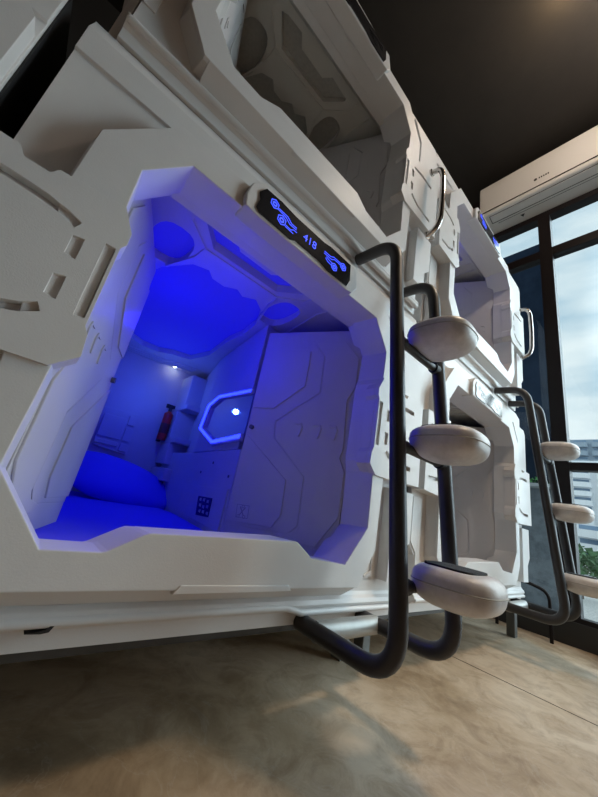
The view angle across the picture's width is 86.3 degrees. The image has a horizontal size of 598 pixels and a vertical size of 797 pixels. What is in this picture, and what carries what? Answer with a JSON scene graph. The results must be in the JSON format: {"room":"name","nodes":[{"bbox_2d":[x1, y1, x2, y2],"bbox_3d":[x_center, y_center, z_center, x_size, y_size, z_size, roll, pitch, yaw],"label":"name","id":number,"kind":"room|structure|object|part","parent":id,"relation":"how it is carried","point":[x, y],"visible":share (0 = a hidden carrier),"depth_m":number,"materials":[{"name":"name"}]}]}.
{"room":"dormitory","nodes":[
{"label":"dormitory","id":0,"kind":"room"},
{"bbox_2d":[65,0,119,61],"bbox_3d":[-1.716,-1.292,2.613,6.880,4.500,0.100,25,-23,-36],"label":"wall","id":1,"kind":"structure","parent":0,"point":[84,13],"depth_m":2.77,"materials":[{"name":"grey paint"}]},
{"bbox_2d":[0,613,597,796],"bbox_3d":[-0.326,0.500,-0.239,6.980,0.100,5.750,25,-23,-36],"label":"floor","id":2,"kind":"structure","parent":0,"point":[274,714],"depth_m":0.87,"materials":[{"name":"concrete"}]},
{"bbox_2d":[0,615,387,663],"bbox_3d":[-0.827,0.800,1.474,1.498,0.218,1.865,25,-23,-36],"label":"base frame","id":3,"kind":"object","parent":2,"relation":"on","point":[74,651],"visible":0.09,"depth_m":0.68,"materials":[{"name":"metal"}]},
{"bbox_2d":[0,22,422,654],"bbox_3d":[-0.668,0.070,1.691,1.514,1.332,2.024,25,-23,-36],"label":"capsule","id":4,"kind":"object","parent":3,"relation":"on","point":[146,266],"visible":0.96,"depth_m":0.94,"materials":[{"name":"white plastic"}]},
{"bbox_3d":[-0.498,-0.264,0.602,0.254,0.382,0.064,25,-23,-36],"label":"panel","id":5,"kind":"part","parent":4,"relation":"part of","materials":[{"name":"white plastic"}]},
{"bbox_3d":[-0.598,-0.121,0.932,0.042,0.989,0.485,17,-19,-17],"label":"door","id":6,"kind":"part","parent":4,"relation":"part of","materials":[{"name":"plastic"}]},
{"bbox_2d":[35,491,202,541],"bbox_3d":[-0.936,0.530,1.439,0.994,0.060,1.780,25,-23,-36],"label":"mattress","id":7,"kind":"object","parent":4,"relation":"in","point":[81,517],"visible":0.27,"depth_m":1.32,"materials":[{"name":"blue"}]},
{"bbox_2d":[73,451,166,509],"bbox_3d":[-1.145,0.545,2.097,0.661,0.299,0.354,25,-23,-36],"label":"pillow","id":8,"kind":"object","parent":7,"relation":"on","point":[100,476],"visible":0.79,"depth_m":2.00,"materials":[{"name":"blue fabric"}]},
{"bbox_2d":[155,404,175,441],"bbox_3d":[-1.059,0.193,2.524,0.068,0.295,0.108,25,-23,-36],"label":"fire extinguisher","id":9,"kind":"object","parent":4,"relation":"attached to","point":[165,424],"visible":1,"depth_m":2.48,"materials":[{"name":"red paint"}]},
{"bbox_3d":[-0.102,-0.027,0.958,1.206,1.111,0.124,25,-23,-36],"label":"door frame","id":10,"kind":"part","parent":4,"relation":"part of","materials":[{"name":"white plastic"}]},
{"bbox_3d":[-0.488,0.538,1.629,0.008,0.184,0.564,22,-21,-29],"label":"control panel","id":11,"kind":"part","parent":4,"relation":"part of","materials":[{"name":"plastic"}]},
{"bbox_3d":[-0.451,0.111,1.837,0.020,0.330,0.763,22,-21,-29],"label":"mirror frame","id":12,"kind":"part","parent":4,"relation":"part of","materials":[{"name":"plastic"}]},
{"bbox_2d":[205,394,253,438],"bbox_3d":[-0.414,0.105,1.797,0.004,0.257,0.655,22,-21,-29],"label":"mirror","id":13,"kind":"object","parent":4,"relation":"attached to","point":[227,416],"depth_m":1.75,"materials":[{"name":"white mirror"}]},
{"bbox_3d":[-0.235,0.468,1.321,0.073,0.064,0.001,3,-20,22],"label":"sign plate","id":14,"kind":"part","parent":4,"relation":"part of","materials":[{"name":"grey plastic"}]},
{"bbox_2d":[213,228,291,285],"bbox_3d":[-0.173,-0.585,1.321,0.482,0.008,0.124,25,-23,-36],"label":"light","id":15,"kind":"object","parent":4,"relation":"on","point":[221,239],"depth_m":1.34,"materials":[{"name":"grey"}]},
{"bbox_2d":[108,0,445,314],"bbox_3d":[-0.400,-1.179,2.078,1.514,1.332,2.096,25,-23,-36],"label":"capsule","id":16,"kind":"object","parent":4,"relation":"on","point":[307,93],"visible":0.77,"depth_m":1.53,"materials":[{"name":"white plastic"}]},
{"bbox_3d":[-0.352,-1.367,1.346,0.042,0.989,0.485,17,-19,-17],"label":"door","id":17,"kind":"part","parent":16,"relation":"part of","materials":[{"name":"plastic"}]},
{"bbox_3d":[0.143,-1.272,1.372,1.206,1.111,0.124,25,-23,-36],"label":"door frame","id":18,"kind":"part","parent":16,"relation":"part of","materials":[{"name":"white plastic"}]},
{"bbox_2d":[283,12,344,97],"bbox_3d":[0.072,-1.830,1.735,0.482,0.008,0.124,25,-23,-36],"label":"light","id":19,"kind":"object","parent":16,"relation":"on","point":[292,35],"depth_m":1.74,"materials":[{"name":"plastic"}]},
{"bbox_3d":[0.235,-1.100,1.802,0.485,0.989,0.042,3,-20,22],"label":"door","id":20,"kind":"part","parent":16,"relation":"part of","materials":[{"name":"plastic"}]},
{"bbox_3d":[0.630,-1.099,1.725,0.340,0.382,0.064,25,-23,-36],"label":"panel","id":21,"kind":"part","parent":16,"relation":"part of","materials":[{"name":"white plastic"}]},
{"bbox_3d":[0.741,-1.076,1.719,0.042,0.502,0.092,25,-23,-36],"label":"grab handle","id":22,"kind":"part","parent":16,"relation":"part of","materials":[{"name":"silver metal"}]},
{"bbox_3d":[-0.010,0.146,1.388,0.485,0.989,0.042,3,-20,22],"label":"door","id":23,"kind":"part","parent":4,"relation":"part of","materials":[{"name":"plastic"}]},
{"bbox_3d":[0.385,0.146,1.311,0.340,0.382,0.064,25,-23,-36],"label":"panel","id":24,"kind":"part","parent":4,"relation":"part of","materials":[{"name":"white plastic"}]},
{"bbox_2d":[293,242,508,678],"bbox_3d":[0.384,0.059,1.043,0.325,1.376,0.488,25,-23,-36],"label":"ladder","id":25,"kind":"object","parent":4,"relation":"attached to","point":[451,587],"visible":1,"depth_m":0.88,"materials":[{"name":"metal"}]},
{"bbox_3d":[0.234,0.018,1.015,0.045,1.372,0.342,25,-23,-36],"label":"rail","id":26,"kind":"part","parent":25,"relation":"part of","materials":[{"name":"black metal"}]},
{"bbox_3d":[0.439,0.113,1.180,0.045,1.372,0.342,25,-23,-36],"label":"rail","id":27,"kind":"part","parent":25,"relation":"part of","materials":[{"name":"black metal"}]},
{"bbox_2d":[354,609,517,651],"bbox_3d":[0.310,1.327,2.387,1.498,0.218,1.865,25,-23,-36],"label":"base frame","id":28,"kind":"object","parent":2,"relation":"on","point":[511,618],"visible":0.06,"depth_m":1.49,"materials":[{"name":"metal"}]},
{"bbox_3d":[0.282,1.019,1.403,0.050,0.172,0.050,25,-23,-36],"label":"leg","id":29,"kind":"part","parent":28,"relation":"part of","materials":[{"name":"grey metal"}]},
{"bbox_2d":[407,359,531,612],"bbox_3d":[0.469,0.597,2.603,1.514,1.332,2.023,25,-23,-36],"label":"capsule","id":30,"kind":"object","parent":28,"relation":"on","point":[492,503],"visible":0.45,"depth_m":2.10,"materials":[{"name":"white plastic"}]},
{"bbox_3d":[0.638,0.263,1.514,0.254,0.382,0.064,25,-23,-36],"label":"panel","id":31,"kind":"part","parent":30,"relation":"part of","materials":[{"name":"white plastic"}]},
{"bbox_3d":[1.035,0.500,1.871,1.206,1.111,0.124,25,-23,-36],"label":"door frame","id":32,"kind":"part","parent":30,"relation":"part of","materials":[{"name":"white plastic"}]},
{"bbox_2d":[411,153,533,410],"bbox_3d":[0.737,-0.652,2.990,1.514,1.332,2.096,25,-23,-36],"label":"capsule","id":33,"kind":"object","parent":30,"relation":"on","point":[473,282],"visible":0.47,"depth_m":2.46,"materials":[{"name":"plastic"}]},
{"bbox_3d":[0.883,-0.982,1.928,0.254,0.382,0.064,25,-23,-36],"label":"panel","id":34,"kind":"part","parent":33,"relation":"part of","materials":[{"name":"white plastic"}]},
{"bbox_3d":[1.372,-0.573,2.714,0.485,0.989,0.042,3,-20,22],"label":"door","id":35,"kind":"part","parent":33,"relation":"part of","materials":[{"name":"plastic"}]},
{"bbox_3d":[1.280,-0.745,2.284,1.206,1.111,0.124,25,-23,-36],"label":"door frame","id":36,"kind":"part","parent":33,"relation":"part of","materials":[{"name":"white plastic"}]},
{"bbox_3d":[1.767,-0.572,2.637,0.340,0.382,0.064,25,-23,-36],"label":"panel","id":37,"kind":"part","parent":33,"relation":"part of","materials":[{"name":"white plastic"}]},
{"bbox_3d":[1.878,-0.549,2.632,0.042,0.502,0.092,25,-23,-36],"label":"grab handle","id":38,"kind":"part","parent":33,"relation":"part of","materials":[{"name":"silver metal"}]},
{"bbox_3d":[1.127,0.672,2.300,0.485,0.989,0.042,3,-20,22],"label":"door","id":39,"kind":"part","parent":30,"relation":"part of","materials":[{"name":"plastic"}]},
{"bbox_3d":[1.522,0.673,2.223,0.340,0.382,0.064,25,-23,-36],"label":"panel","id":40,"kind":"part","parent":30,"relation":"part of","materials":[{"name":"white plastic"}]},
{"bbox_2d":[494,387,597,624],"bbox_3d":[1.520,0.585,1.955,0.325,1.376,0.488,25,-23,-36],"label":"ladder","id":41,"kind":"object","parent":30,"relation":"attached to","point":[548,451],"visible":1,"depth_m":1.84,"materials":[{"name":"metal"}]},
{"bbox_3d":[1.576,0.640,2.092,0.045,1.372,0.342,25,-23,-36],"label":"rail","id":42,"kind":"part","parent":41,"relation":"part of","materials":[{"name":"black metal"}]},
{"bbox_3d":[1.413,1.480,2.120,0.050,0.172,0.050,25,-23,-36],"label":"leg","id":43,"kind":"part","parent":28,"relation":"part of","materials":[{"name":"grey metal"}]},
{"bbox_2d":[495,581,553,643],"bbox_3d":[1.599,1.474,2.288,0.022,0.356,0.347,25,-23,-36],"label":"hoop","id":44,"kind":"object","parent":2,"relation":"on","point":[544,591],"visible":0.4,"depth_m":2.19,"materials":[{"name":"black metal"}]},
{"bbox_2d":[452,656,597,725],"bbox_3d":[1.216,1.163,1.007,0.005,0.001,5.550,25,-23,-36],"label":"trim","id":45,"kind":"structure","parent":2,"relation":"in","point":[452,656],"depth_m":1.31,"materials":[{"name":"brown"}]},
{"bbox_3d":[-1.964,0.273,0.562,1.498,0.218,1.865,25,-23,-36],"label":"base frame","id":46,"kind":"object","parent":2,"relation":"on","visible":0},
{"bbox_2d":[0,0,72,138],"bbox_3d":[-1.805,-0.457,0.779,1.514,1.332,2.023,25,-23,-36],"label":"capsule","id":47,"kind":"object","parent":46,"relation":"on","point":[34,34],"visible":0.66,"depth_m":0.69,"materials":[{"name":"plastic"}]},
{"bbox_2d":[108,0,597,205],"bbox_3d":[0.518,-3.791,1.187,6.980,0.100,5.750,25,-23,-36],"label":"ceiling","id":48,"kind":"structure","parent":0,"point":[495,87],"depth_m":2.88,"materials":[{"name":"black paint"}]},
{"bbox_2d":[472,202,479,209],"bbox_3d":[2.615,-0.478,2.496,0.110,4.500,5.550,25,-23,-36],"label":"wall","id":49,"kind":"structure","parent":0,"point":[477,205],"depth_m":4.00,"materials":[{"name":"black paint"}]},
{"bbox_2d":[480,125,597,233],"bbox_3d":[2.733,-2.253,3.040,0.280,0.487,1.785,25,-23,-36],"label":"air conditioner","id":50,"kind":"object","parent":49,"relation":"attached to","point":[569,171],"visible":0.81,"depth_m":3.20,"materials":[{"name":"white plastic"}]},
{"bbox_2d":[493,610,597,655],"bbox_3d":[2.292,1.533,1.724,0.125,0.150,3.400,25,-23,-36],"label":"baseboard","id":51,"kind":"structure","parent":49,"relation":"attached to","point":[582,637],"depth_m":2.17,"materials":[{"name":"black"}]},
{"bbox_2d":[494,188,597,628],"bbox_3d":[2.643,-0.279,2.321,0.100,3.730,3.400,25,-23,-36],"label":"window","id":52,"kind":"structure","parent":49,"relation":"in","point":[547,254],"depth_m":2.91,"materials":[{"name":"black metal"}]},
{"label":"outside","id":53,"kind":"structure","parent":0,"visible":0},
{"bbox_2d":[583,596,597,621],"bbox_3d":[52.411,26.226,42.715,135.000,0.100,120.000,25,-23,-36],"label":"ground","id":54,"kind":"structure","parent":53,"point":[590,605],"depth_m":11.39,"materials":[{"name":"grey concrete"}]},
{"bbox_2d":[503,244,558,609],"bbox_3d":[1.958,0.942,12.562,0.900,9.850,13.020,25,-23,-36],"label":"curtain","id":55,"kind":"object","parent":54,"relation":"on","point":[528,281],"visible":0.02,"depth_m":7.86,"materials":[{"name":"grey"}]},
{"bbox_2d":[570,439,597,460],"bbox_3d":[78.659,21.585,61.108,12.000,29.600,52.000,25,-23,-36],"label":"apartment tower","id":56,"kind":"structure","parent":54,"relation":"on","point":[588,448],"depth_m":73.25,"materials":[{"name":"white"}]},
{"bbox_2d":[571,460,597,525],"bbox_3d":[50.340,15.925,40.203,12.000,16.800,24.500,25,-23,-36],"label":"apartment tower","id":57,"kind":"structure","parent":54,"relation":"on","point":[585,484],"depth_m":45.01,"materials":[{"name":"white concrete"}]},
{"bbox_2d":[577,524,597,577],"bbox_3d":[33.984,13.252,24.752,12.000,6.200,18.200,25,-23,-36],"label":"apartment tower","id":58,"kind":"structure","parent":54,"relation":"on","point":[587,534],"depth_m":27.52,"materials":[{"name":"white"}]},
{"bbox_2d":[578,543,597,598],"bbox_3d":[12.479,7.599,14.132,2.221,2.275,1.926,25,-23,-36],"label":"tree","id":59,"kind":"object","parent":54,"relation":"on","point":[590,559],"visible":0.39,"depth_m":13.78,"materials":[{"name":"green plant"}]},
{"bbox_3d":[12.549,7.243,14.250,2.221,1.512,1.926,25,-23,-36],"label":"crown","id":60,"kind":"part","parent":59,"relation":"part of","materials":[{"name":"green plant"}]}
]}

